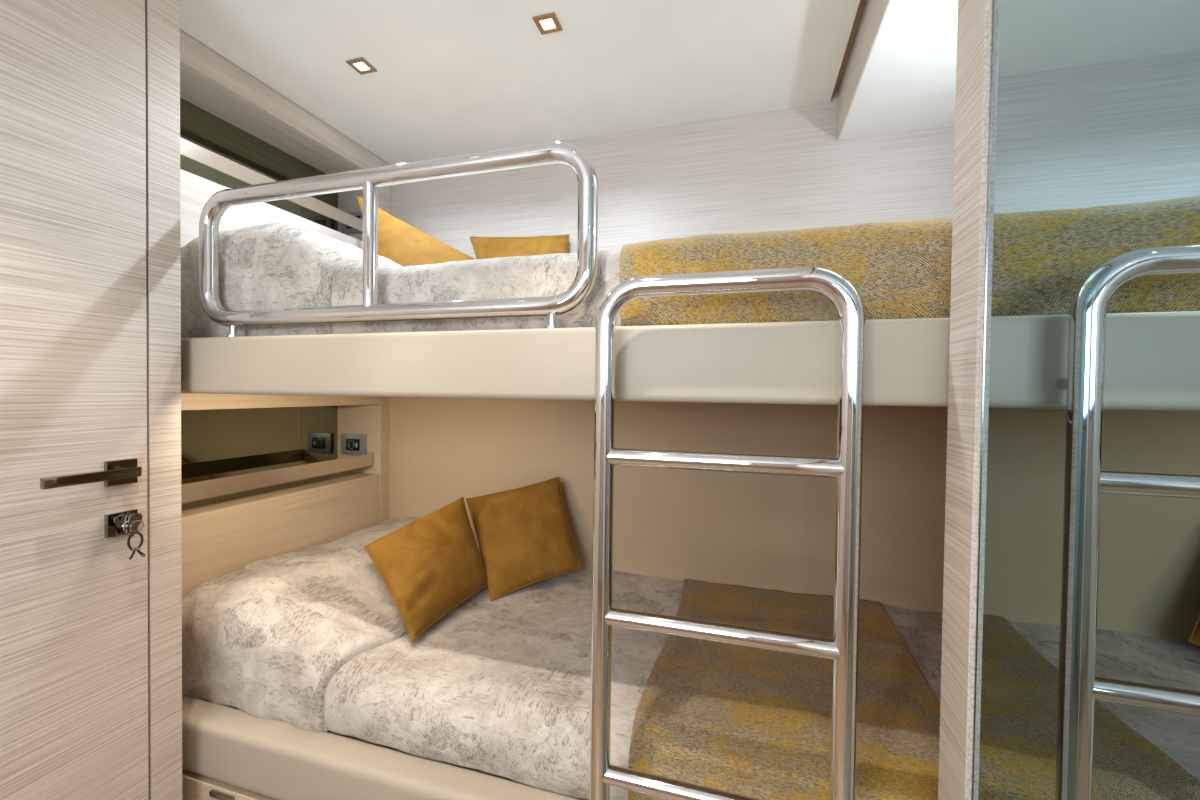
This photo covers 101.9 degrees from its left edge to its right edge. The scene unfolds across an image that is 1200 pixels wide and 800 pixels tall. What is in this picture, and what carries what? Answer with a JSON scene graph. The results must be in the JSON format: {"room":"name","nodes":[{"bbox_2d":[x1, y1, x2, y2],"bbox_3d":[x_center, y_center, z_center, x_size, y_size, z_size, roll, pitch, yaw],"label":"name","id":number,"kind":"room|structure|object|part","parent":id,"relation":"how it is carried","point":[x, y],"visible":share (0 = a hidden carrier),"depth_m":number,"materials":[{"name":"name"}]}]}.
{"room":"yacht bunk cabin","nodes":[
{"label":"yacht bunk cabin","id":0,"kind":"room"},
{"bbox_2d":[180,0,866,164],"bbox_3d":[-0.438,-0.971,0.277,2.470,0.070,3.210,1,1,16],"label":"ceiling","id":1,"kind":"structure","parent":0,"point":[452,77],"depth_m":1.37,"materials":[{"name":"paint"}]},
{"bbox_2d":[345,57,376,74],"bbox_3d":[-0.683,-0.957,1.395,0.058,0.004,0.058,1,1,16],"label":"recessed light","id":2,"kind":"object","parent":1,"relation":"in","point":[362,66],"visible":1,"depth_m":1.39,"materials":[{"name":"beige"}]},
{"bbox_2d":[532,12,562,34],"bbox_3d":[-0.131,-0.947,1.226,0.058,0.004,0.058,1,1,16],"label":"recessed light","id":3,"kind":"object","parent":1,"relation":"in","point":[548,23],"visible":1,"depth_m":1.22,"materials":[{"name":"gold"}]},
{"bbox_2d":[381,92,954,612],"bbox_3d":[-0.006,0.065,1.802,2.470,2.105,0.050,1,1,16],"label":"wall","id":4,"kind":"structure","parent":0,"point":[761,531],"depth_m":1.66,"materials":[{"name":"beige paint"}]},
{"bbox_2d":[181,317,949,406],"bbox_3d":[-0.029,-0.071,1.309,2.030,0.128,0.896,1,1,16],"label":"bunk","id":5,"kind":"object","parent":4,"relation":"attached to","point":[907,360],"visible":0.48,"depth_m":0.84,"materials":[{"name":"leather"}]},
{"bbox_2d":[181,222,402,337],"bbox_3d":[-0.727,-0.300,1.545,0.549,0.310,0.832,1,1,16],"label":"bed pillow","id":6,"kind":"object","parent":5,"relation":"on","point":[277,265],"visible":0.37,"depth_m":1.15,"materials":[{"name":"fabric"}]},
{"bbox_2d":[199,142,597,336],"bbox_3d":[-0.471,-0.308,1.013,0.973,0.343,0.037,1,1,16],"label":"guard rail","id":7,"kind":"object","parent":5,"relation":"on","point":[571,156],"visible":0.98,"depth_m":0.98,"materials":[{"name":"silver metal"}]},
{"bbox_2d":[331,249,620,333],"bbox_3d":[0.226,-0.224,1.269,1.517,0.183,0.821,1,1,16],"label":"duvet","id":8,"kind":"object","parent":5,"relation":"on","point":[547,274],"visible":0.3,"depth_m":0.99,"materials":[{"name":"fabric"}]},
{"bbox_2d":[357,195,473,266],"bbox_3d":[-0.639,-0.461,1.539,0.573,0.522,0.171,1,1,25],"label":"cushion","id":9,"kind":"object","parent":8,"relation":"on","point":[399,241],"visible":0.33,"depth_m":1.49,"materials":[{"name":"yellow fabric"}]},
{"bbox_2d":[470,234,568,258],"bbox_3d":[-0.299,-0.481,1.779,0.443,0.286,0.112,1,1,16],"label":"cushion","id":10,"kind":"object","parent":8,"relation":"on","point":[484,247],"visible":0.33,"depth_m":1.77,"materials":[{"name":"yellow fabric"}]},
{"bbox_2d":[620,218,952,325],"bbox_3d":[0.436,-0.218,1.198,0.601,0.180,0.835,1,1,16],"label":"throw blanket","id":11,"kind":"object","parent":8,"relation":"on","point":[898,270],"visible":0.69,"depth_m":0.81,"materials":[{"name":"yellow fabric"}]},
{"bbox_2d":[589,267,865,799],"bbox_3d":[0.177,0.473,0.756,0.397,1.332,0.065,1,1,16],"label":"ladder","id":12,"kind":"object","parent":5,"relation":"attached to","point":[842,648],"visible":1,"depth_m":0.72,"materials":[{"name":"silver metal"}]},
{"bbox_2d":[837,0,890,140],"bbox_3d":[0.383,-0.877,0.290,0.003,0.154,2.598,1,1,16],"label":"trim","id":13,"kind":"structure","parent":4,"relation":"attached to","point":[874,12],"depth_m":1.24,"materials":[{"name":"beige wood"}]},
{"bbox_2d":[838,0,957,140],"bbox_3d":[0.590,-0.874,0.230,0.428,0.154,2.599,1,1,16],"label":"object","id":14,"kind":"structure","parent":0,"point":[908,81],"depth_m":1.22,"materials":[{"name":"paint"}]},
{"bbox_3d":[-0.464,1.169,0.316,2.470,0.060,3.210,1,1,16],"label":"floor","id":15,"kind":"structure","parent":0,"visible":0},
{"bbox_2d":[182,695,585,799],"bbox_3d":[-0.040,0.948,1.334,2.030,0.355,0.882,1,1,16],"label":"bunk","id":16,"kind":"object","parent":15,"relation":"on","point":[228,753],"visible":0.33,"depth_m":1.08,"materials":[{"name":"leather"}]},
{"bbox_3d":[-0.873,0.915,1.125,0.070,0.012,0.009,1,1,16],"label":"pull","id":17,"kind":"part","parent":16,"relation":"part of","materials":[{"name":"brown metal"}]},
{"bbox_3d":[-0.809,0.982,1.119,0.668,0.156,0.017,1,1,16],"label":"drawer","id":18,"kind":"part","parent":16,"relation":"part of","materials":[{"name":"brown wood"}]},
{"bbox_2d":[182,517,481,732],"bbox_3d":[-0.724,0.619,1.557,0.579,0.291,0.831,1,1,16],"label":"bed pillow","id":19,"kind":"object","parent":16,"relation":"on","point":[266,638],"visible":0.53,"depth_m":1.22,"materials":[{"name":"fabric"}]},
{"bbox_2d":[324,569,942,799],"bbox_3d":[0.203,0.699,1.290,1.542,0.159,0.821,1,1,16],"label":"duvet","id":20,"kind":"object","parent":16,"relation":"on","point":[501,686],"visible":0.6,"depth_m":1.11,"materials":[{"name":"fabric"}]},
{"bbox_2d":[364,497,487,641],"bbox_3d":[-0.473,0.471,1.459,0.331,0.274,0.350,0,1,-44],"label":"cushion","id":21,"kind":"object","parent":20,"relation":"on","point":[430,565],"visible":0.98,"depth_m":1.43,"materials":[{"name":"yellow fabric"}]},
{"bbox_2d":[466,477,580,600],"bbox_3d":[-0.288,0.451,1.745,0.320,0.347,0.354,0,1,-30],"label":"cushion","id":22,"kind":"object","parent":20,"relation":"on","point":[524,536],"visible":0.99,"depth_m":1.66,"materials":[{"name":"yellow fabric"}]},
{"bbox_2d":[628,579,939,799],"bbox_3d":[0.458,0.703,1.210,0.615,0.162,0.839,1,1,16],"label":"throw blanket","id":23,"kind":"object","parent":20,"relation":"on","point":[742,720],"visible":0.79,"depth_m":0.99,"materials":[{"name":"yellow fabric"}]},
{"bbox_3d":[-1.285,0.052,1.671,0.090,2.105,0.924,1,1,16],"label":"wall","id":24,"kind":"structure","parent":0,"visible":0},
{"bbox_2d":[181,393,388,598],"bbox_3d":[-1.122,0.366,1.640,0.232,0.781,0.899,1,1,16],"label":"headboard","id":25,"kind":"object","parent":24,"relation":"attached to","point":[263,476],"visible":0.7,"depth_m":1.64,"materials":[{"name":"brown wood"}]},
{"bbox_2d":[181,406,337,483],"bbox_3d":[-1.228,0.161,1.642,0.007,0.284,0.848,1,1,16],"label":"mirror","id":26,"kind":"object","parent":25,"relation":"attached to","point":[216,443],"depth_m":1.70,"materials":[{"name":"brown mirror"}]},
{"bbox_3d":[-1.132,0.315,1.616,0.194,0.017,0.848,1,1,16],"label":"shelf","id":27,"kind":"part","parent":25,"relation":"part of","materials":[{"name":"brown wood"}]},
{"bbox_3d":[-1.047,0.248,1.595,0.006,0.050,0.838,1,1,16],"label":"rail","id":28,"kind":"part","parent":25,"relation":"part of","materials":[{"name":"beige wood"}]},
{"bbox_3d":[-1.031,0.533,1.588,0.020,0.452,0.846,1,1,16],"label":"panel","id":29,"kind":"part","parent":25,"relation":"part of","materials":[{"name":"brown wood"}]},
{"bbox_3d":[-1.021,0.368,1.610,0.022,0.781,0.899,1,1,16],"label":"frame","id":30,"kind":"part","parent":25,"relation":"part of","materials":[{"name":"brown wood"}]},
{"bbox_2d":[341,434,366,454],"bbox_3d":[-1.021,0.185,2.019,0.125,0.087,0.010,1,1,16],"label":"power outlet","id":31,"kind":"object","parent":25,"relation":"attached to","point":[351,444],"depth_m":2.01,"materials":[{"name":"white"}]},
{"bbox_3d":[-1.015,0.144,2.029,0.210,0.347,0.013,1,1,16],"label":"panel","id":32,"kind":"part","parent":25,"relation":"part of","materials":[{"name":"brown wood"}]},
{"bbox_2d":[180,30,389,249],"bbox_3d":[-1.110,-0.555,1.623,0.232,0.824,0.899,1,1,16],"label":"shelf","id":33,"kind":"object","parent":24,"relation":"attached to","point":[236,130],"visible":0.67,"depth_m":1.56,"materials":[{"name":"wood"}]},
{"bbox_2d":[180,97,337,230],"bbox_3d":[-1.216,-0.761,1.625,0.007,0.299,0.848,1,1,16],"label":"mirror","id":34,"kind":"object","parent":33,"relation":"attached to","point":[201,126],"depth_m":1.64,"materials":[{"name":"brown mirror"}]},
{"bbox_3d":[-1.036,-0.681,1.578,0.006,0.045,0.838,1,1,16],"label":"rail","id":35,"kind":"part","parent":33,"relation":"part of","materials":[{"name":"beige"}]},
{"bbox_3d":[-1.020,-0.374,1.572,0.020,0.467,0.846,1,1,16],"label":"panel","id":36,"kind":"part","parent":33,"relation":"part of","materials":[{"name":"white plastic"}]},
{"bbox_3d":[-1.003,-0.785,2.012,0.210,0.375,0.013,1,1,16],"label":"panel","id":37,"kind":"part","parent":33,"relation":"part of","materials":[{"name":"brown wood"}]},
{"bbox_2d":[342,212,362,233],"bbox_3d":[-1.009,-0.730,2.002,0.125,0.082,0.010,1,1,16],"label":"power outlet","id":38,"kind":"object","parent":33,"relation":"attached to","point":[346,229],"depth_m":2.00,"materials":[{"name":"black"}]},
{"bbox_3d":[-1.271,0.081,0.044,0.060,2.105,2.060,1,1,16],"label":"wall","id":39,"kind":"structure","parent":0,"visible":0},
{"bbox_2d":[0,0,148,799],"bbox_3d":[-1.062,0.094,0.634,0.088,2.047,0.810,1,1,16],"label":"door","id":40,"kind":"structure","parent":39,"relation":"in","point":[74,602],"depth_m":0.91,"materials":[{"name":"brown wood"}]},
{"bbox_3d":[-0.955,0.143,0.911,0.039,0.019,0.142,1,1,16],"label":"lever","id":41,"kind":"part","parent":40,"relation":"part of","materials":[{"name":"brown metal"}]},
{"bbox_3d":[-0.962,0.248,0.978,0.010,0.046,0.050,1,1,16],"label":"lock plate","id":42,"kind":"part","parent":40,"relation":"part of","materials":[{"name":"brown metal"}]},
{"bbox_3d":[-0.960,0.145,0.977,0.010,0.050,0.050,1,1,16],"label":"handle","id":43,"kind":"part","parent":40,"relation":"part of","materials":[{"name":"brown metal"}]},
{"bbox_2d":[114,513,145,559],"bbox_3d":[-0.943,0.273,0.976,0.020,0.095,0.047,1,1,16],"label":"keys","id":44,"kind":"object","parent":40,"relation":"hanging from","point":[125,521],"visible":1,"depth_m":0.97,"materials":[{"name":"silver metal"}]},
{"bbox_3d":[0.704,0.174,0.590,0.379,1.948,0.030,1,1,16],"label":"wall","id":45,"kind":"structure","parent":0,"visible":0},
{"bbox_2d":[938,0,991,799],"bbox_3d":[0.489,0.171,0.626,0.051,1.948,0.084,1,1,16],"label":"trim","id":46,"kind":"structure","parent":45,"relation":"attached to","point":[974,24],"depth_m":0.62,"materials":[{"name":"brown wood"}]},
{"bbox_3d":[0.107,0.190,-0.708,0.060,1.948,1.398,1,1,16],"label":"wall","id":47,"kind":"structure","parent":0,"visible":0},
{"bbox_2d":[971,0,1199,799],"bbox_3d":[0.381,0.166,0.277,0.029,1.928,0.645,1,1,16],"label":"wall mirror","id":48,"kind":"object","parent":47,"relation":"attached to","point":[1087,671],"visible":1,"depth_m":0.41,"materials":[{"name":"grey mirror"}]},
{"bbox_3d":[-1.225,0.062,1.155,0.499,2.105,0.030,1,1,16],"label":"wall","id":49,"kind":"structure","parent":0,"visible":0},
{"bbox_2d":[145,0,181,799],"bbox_3d":[-0.965,0.067,1.062,0.050,2.105,0.060,1,1,16],"label":"trim","id":50,"kind":"structure","parent":49,"relation":"attached to","point":[162,17],"depth_m":1.05,"materials":[{"name":"brown wood"}]}
]}

